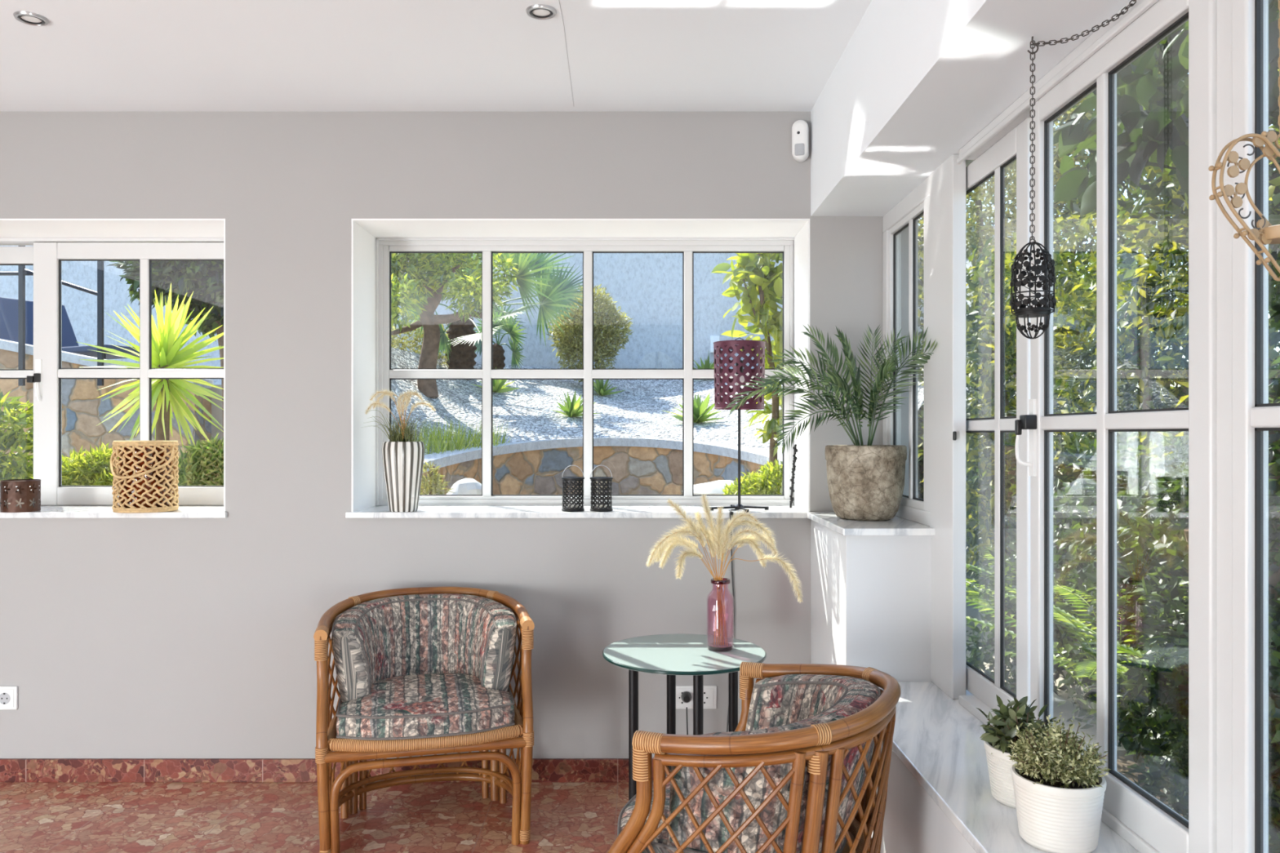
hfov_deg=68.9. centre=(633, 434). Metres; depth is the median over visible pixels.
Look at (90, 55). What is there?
ceiling
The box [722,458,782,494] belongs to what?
shrub
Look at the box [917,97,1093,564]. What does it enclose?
tree
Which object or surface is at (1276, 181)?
shrub
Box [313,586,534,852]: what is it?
rattan chair
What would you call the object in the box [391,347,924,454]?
gravel
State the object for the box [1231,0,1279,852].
window
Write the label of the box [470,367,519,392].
agave
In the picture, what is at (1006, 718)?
plant
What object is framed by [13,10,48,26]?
recessed light
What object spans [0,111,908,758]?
wall
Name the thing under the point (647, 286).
wall
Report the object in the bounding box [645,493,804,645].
bunch
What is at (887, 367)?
palm
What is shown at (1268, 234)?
candle
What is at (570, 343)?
round bush
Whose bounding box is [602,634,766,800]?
side table
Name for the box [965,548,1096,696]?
shrub
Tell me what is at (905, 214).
window
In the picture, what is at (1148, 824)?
window
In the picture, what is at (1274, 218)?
shrub
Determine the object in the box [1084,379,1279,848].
shrub
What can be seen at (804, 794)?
cushion
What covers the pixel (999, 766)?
plant pot
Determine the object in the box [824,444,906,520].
stone pot
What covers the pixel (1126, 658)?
fern
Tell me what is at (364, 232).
trim
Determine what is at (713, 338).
box
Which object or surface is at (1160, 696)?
shrub
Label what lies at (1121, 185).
tree
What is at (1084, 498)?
shrub
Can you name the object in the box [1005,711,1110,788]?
plant
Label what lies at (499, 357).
fan palm
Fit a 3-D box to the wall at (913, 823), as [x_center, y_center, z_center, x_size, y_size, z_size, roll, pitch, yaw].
[0.866,1.044,0.152,0.408,0.500,5.505,0,0,0]
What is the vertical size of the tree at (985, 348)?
2.596 m
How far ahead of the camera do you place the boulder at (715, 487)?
6.16 m
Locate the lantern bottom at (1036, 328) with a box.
[1015,313,1049,338]
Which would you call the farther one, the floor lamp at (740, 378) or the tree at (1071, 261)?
the tree at (1071, 261)
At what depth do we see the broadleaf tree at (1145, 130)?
3.57 m
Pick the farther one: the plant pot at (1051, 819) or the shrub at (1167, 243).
the shrub at (1167, 243)
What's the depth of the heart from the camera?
1.20 m
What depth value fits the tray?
1.88 m
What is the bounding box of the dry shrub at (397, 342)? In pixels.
[391,320,448,367]
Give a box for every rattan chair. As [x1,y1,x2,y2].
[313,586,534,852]
[607,662,901,852]
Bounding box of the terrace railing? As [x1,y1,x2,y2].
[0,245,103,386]
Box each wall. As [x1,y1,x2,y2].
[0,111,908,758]
[0,225,1013,405]
[0,338,213,485]
[422,437,782,494]
[871,689,976,852]
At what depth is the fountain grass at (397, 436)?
3.50 m
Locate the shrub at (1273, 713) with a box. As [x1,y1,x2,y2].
[1173,587,1279,852]
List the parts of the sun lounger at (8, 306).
backrest, seat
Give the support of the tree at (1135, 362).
on the ground at (1067, 708)
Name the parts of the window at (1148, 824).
sash, handle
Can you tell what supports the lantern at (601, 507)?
on the window at (486, 504)
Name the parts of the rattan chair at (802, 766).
leg, post, lattice panel, leg, under rail, rail, leg, woven seat, leg, lattice panel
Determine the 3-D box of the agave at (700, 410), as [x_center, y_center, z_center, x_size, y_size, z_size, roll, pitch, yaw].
[0.575,-0.252,9.065,0.574,0.313,0.606,0,0,-41]
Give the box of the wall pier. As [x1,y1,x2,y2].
[810,520,931,681]
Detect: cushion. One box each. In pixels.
[332,593,516,702]
[336,673,515,737]
[620,774,844,852]
[668,674,878,852]
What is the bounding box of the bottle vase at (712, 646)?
[706,577,733,651]
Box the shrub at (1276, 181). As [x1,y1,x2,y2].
[1268,123,1279,197]
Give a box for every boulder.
[446,478,481,494]
[693,480,733,494]
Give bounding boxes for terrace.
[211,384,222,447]
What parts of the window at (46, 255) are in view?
sash, handle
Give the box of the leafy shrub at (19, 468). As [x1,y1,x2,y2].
[0,388,33,480]
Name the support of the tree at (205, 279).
on the ground at (1067, 708)
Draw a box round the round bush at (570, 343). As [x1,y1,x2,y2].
[546,283,633,382]
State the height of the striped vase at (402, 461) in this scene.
0.262 m
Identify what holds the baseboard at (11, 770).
attached to the wall at (120, 637)
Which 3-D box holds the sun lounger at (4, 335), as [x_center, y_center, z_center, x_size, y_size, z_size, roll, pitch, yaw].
[-6.233,-0.875,8.906,0.640,0.920,1.674,0,0,-9]
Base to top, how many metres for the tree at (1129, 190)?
6.308 m
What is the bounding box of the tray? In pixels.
[1014,306,1050,317]
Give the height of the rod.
0.250 m
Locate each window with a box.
[0,237,227,518]
[345,237,809,518]
[883,176,929,526]
[952,0,1216,852]
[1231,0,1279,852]
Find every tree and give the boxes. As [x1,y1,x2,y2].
[106,261,223,438]
[391,253,520,397]
[711,253,782,492]
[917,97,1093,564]
[917,235,1088,641]
[965,104,1141,524]
[989,70,1187,538]
[1004,194,1188,591]
[1053,0,1279,604]
[1053,66,1279,509]
[1183,67,1279,344]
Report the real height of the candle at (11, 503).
0.053 m
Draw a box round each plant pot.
[983,737,1042,808]
[1010,762,1106,852]
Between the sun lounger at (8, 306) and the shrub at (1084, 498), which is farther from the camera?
the sun lounger at (8, 306)
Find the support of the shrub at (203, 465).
on the ground at (1067, 708)
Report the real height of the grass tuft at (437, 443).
0.425 m
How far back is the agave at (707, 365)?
11.09 m
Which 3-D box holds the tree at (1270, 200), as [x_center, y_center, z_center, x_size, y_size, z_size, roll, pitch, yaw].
[4.639,-1.661,5.868,2.374,6.321,2.395,0,0,-20]
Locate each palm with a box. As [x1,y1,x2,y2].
[393,253,595,380]
[473,302,528,368]
[724,324,937,456]
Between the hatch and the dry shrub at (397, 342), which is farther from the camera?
the hatch
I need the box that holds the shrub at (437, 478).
[419,460,454,494]
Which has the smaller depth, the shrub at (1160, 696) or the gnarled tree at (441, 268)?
the shrub at (1160, 696)
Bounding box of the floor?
[0,782,628,852]
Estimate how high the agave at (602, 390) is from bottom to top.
0.271 m
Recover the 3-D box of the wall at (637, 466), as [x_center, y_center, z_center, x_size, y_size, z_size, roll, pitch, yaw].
[-0.229,0.671,7.006,3.614,1.285,2.587,0,0,0]
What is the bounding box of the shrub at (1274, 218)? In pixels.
[1268,112,1279,595]
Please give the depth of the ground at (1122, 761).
3.72 m
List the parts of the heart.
heart frame, chain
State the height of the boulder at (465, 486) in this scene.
0.270 m
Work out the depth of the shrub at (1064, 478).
5.16 m
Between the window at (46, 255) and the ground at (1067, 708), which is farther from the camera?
the ground at (1067, 708)
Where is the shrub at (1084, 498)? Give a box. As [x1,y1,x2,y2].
[1053,431,1188,746]
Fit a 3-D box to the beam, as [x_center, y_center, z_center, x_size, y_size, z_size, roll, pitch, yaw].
[0.876,-1.010,0.442,0.428,0.392,6.083,0,0,0]
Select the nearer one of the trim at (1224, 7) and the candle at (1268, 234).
the candle at (1268, 234)
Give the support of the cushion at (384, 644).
on the rattan chair at (420, 671)
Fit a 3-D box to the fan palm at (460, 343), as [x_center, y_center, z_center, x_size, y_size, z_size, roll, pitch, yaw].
[-1.445,-1.524,10.166,2.010,1.899,1.561,0,0,42]
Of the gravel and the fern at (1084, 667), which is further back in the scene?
the gravel
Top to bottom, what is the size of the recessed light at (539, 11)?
0.009 m
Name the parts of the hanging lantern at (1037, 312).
chain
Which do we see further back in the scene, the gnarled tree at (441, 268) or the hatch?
the hatch
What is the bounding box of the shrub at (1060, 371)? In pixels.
[917,262,1093,575]
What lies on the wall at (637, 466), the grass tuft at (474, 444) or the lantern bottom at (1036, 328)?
the grass tuft at (474, 444)
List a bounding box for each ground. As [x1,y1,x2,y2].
[965,515,1180,750]
[1092,750,1279,833]
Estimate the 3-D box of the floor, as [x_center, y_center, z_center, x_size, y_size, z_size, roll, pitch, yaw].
[-1.594,1.334,0.452,4.612,0.080,6.103,0,0,0]
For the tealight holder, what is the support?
on the window at (46, 255)
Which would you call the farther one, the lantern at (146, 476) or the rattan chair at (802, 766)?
the lantern at (146, 476)
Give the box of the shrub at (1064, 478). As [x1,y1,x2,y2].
[989,431,1149,682]
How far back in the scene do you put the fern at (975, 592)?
4.88 m
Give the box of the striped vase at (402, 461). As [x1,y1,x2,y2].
[382,441,424,511]
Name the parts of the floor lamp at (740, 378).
lamp cord, lamp shade, bulb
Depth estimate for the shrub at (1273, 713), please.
2.12 m
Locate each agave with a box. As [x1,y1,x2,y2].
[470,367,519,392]
[551,391,600,417]
[577,379,624,395]
[663,392,728,422]
[693,351,722,368]
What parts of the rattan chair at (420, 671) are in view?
leg, lattice panel, leg, rail, under rail, woven seat, rail, leg, lattice panel, leg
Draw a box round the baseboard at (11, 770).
[0,758,653,782]
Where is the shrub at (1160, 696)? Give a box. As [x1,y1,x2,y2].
[1084,593,1279,852]
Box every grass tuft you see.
[394,413,481,454]
[408,418,511,457]
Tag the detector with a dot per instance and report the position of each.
(800, 130)
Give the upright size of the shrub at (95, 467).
1.282 m
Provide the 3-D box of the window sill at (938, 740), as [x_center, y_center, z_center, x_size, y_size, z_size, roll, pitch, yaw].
[0.800,0.781,0.153,0.300,0.025,5.506,0,0,0]
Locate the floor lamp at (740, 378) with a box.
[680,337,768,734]
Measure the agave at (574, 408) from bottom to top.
0.279 m
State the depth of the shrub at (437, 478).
5.21 m
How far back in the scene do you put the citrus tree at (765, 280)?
5.74 m
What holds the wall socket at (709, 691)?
attached to the wall at (120, 637)
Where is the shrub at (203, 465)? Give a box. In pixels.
[177,432,223,485]
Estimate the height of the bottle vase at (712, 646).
0.228 m
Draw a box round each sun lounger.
[0,297,139,359]
[0,309,11,341]
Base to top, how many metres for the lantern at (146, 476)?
0.265 m
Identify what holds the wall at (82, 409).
on the ground at (1067, 708)
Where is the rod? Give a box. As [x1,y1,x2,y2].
[789,444,797,507]
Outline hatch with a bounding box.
[638,351,675,368]
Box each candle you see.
[5,497,35,508]
[1258,225,1279,244]
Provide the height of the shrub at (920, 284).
3.709 m
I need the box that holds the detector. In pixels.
[791,120,808,161]
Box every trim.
[0,218,225,511]
[351,218,809,511]
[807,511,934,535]
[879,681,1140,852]
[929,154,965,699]
[1216,0,1231,852]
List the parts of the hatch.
post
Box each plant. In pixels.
[976,694,1083,754]
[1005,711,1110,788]
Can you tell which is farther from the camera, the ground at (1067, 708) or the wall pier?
the ground at (1067, 708)
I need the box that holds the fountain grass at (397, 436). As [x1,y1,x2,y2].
[363,387,439,441]
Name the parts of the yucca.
stem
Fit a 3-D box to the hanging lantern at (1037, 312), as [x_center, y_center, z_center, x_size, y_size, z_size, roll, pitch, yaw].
[0.873,-0.506,1.815,0.085,0.621,0.304,0,0,-31]
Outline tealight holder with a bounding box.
[0,479,40,512]
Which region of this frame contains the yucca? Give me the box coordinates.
[78,283,223,453]
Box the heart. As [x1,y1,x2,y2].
[1208,0,1279,280]
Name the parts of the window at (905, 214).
sash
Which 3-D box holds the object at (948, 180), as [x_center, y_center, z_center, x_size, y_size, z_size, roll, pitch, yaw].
[0.946,-0.022,2.812,0.040,1.583,0.210,0,0,0]
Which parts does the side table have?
leg, leg, glass, leg, leg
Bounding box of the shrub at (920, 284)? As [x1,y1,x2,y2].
[917,217,979,499]
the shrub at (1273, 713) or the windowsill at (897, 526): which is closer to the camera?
the shrub at (1273, 713)
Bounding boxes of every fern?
[965,543,1093,657]
[965,572,1186,732]
[1004,576,1279,735]
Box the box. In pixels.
[710,335,719,352]
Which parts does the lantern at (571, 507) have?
handle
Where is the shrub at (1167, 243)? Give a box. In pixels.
[1087,137,1279,539]
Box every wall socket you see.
[0,686,17,710]
[675,685,716,709]
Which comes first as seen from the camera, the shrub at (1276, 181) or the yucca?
the shrub at (1276, 181)
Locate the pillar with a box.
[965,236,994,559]
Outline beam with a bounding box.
[810,0,1130,216]
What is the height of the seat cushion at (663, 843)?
0.106 m
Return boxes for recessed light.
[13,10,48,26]
[525,4,556,19]
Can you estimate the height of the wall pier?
0.983 m
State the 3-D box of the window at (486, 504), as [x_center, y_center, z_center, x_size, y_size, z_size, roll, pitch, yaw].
[-0.204,-0.245,3.663,1.730,1.111,0.394,0,0,0]
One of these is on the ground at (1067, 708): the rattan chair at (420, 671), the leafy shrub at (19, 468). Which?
the leafy shrub at (19, 468)
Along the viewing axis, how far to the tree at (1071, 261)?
10.42 m
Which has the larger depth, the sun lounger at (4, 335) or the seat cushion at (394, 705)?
the sun lounger at (4, 335)
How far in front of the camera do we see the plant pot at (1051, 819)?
1.71 m
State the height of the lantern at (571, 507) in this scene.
0.174 m
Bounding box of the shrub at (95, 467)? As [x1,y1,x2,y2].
[62,442,122,485]
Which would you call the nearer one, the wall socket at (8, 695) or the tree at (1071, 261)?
the wall socket at (8, 695)
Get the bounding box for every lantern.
[110,440,178,513]
[561,465,584,511]
[590,465,613,511]
[1009,0,1136,338]
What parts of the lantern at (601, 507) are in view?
handle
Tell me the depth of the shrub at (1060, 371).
7.86 m
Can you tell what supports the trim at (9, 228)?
attached to the wall at (120, 637)
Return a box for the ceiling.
[0,0,871,111]

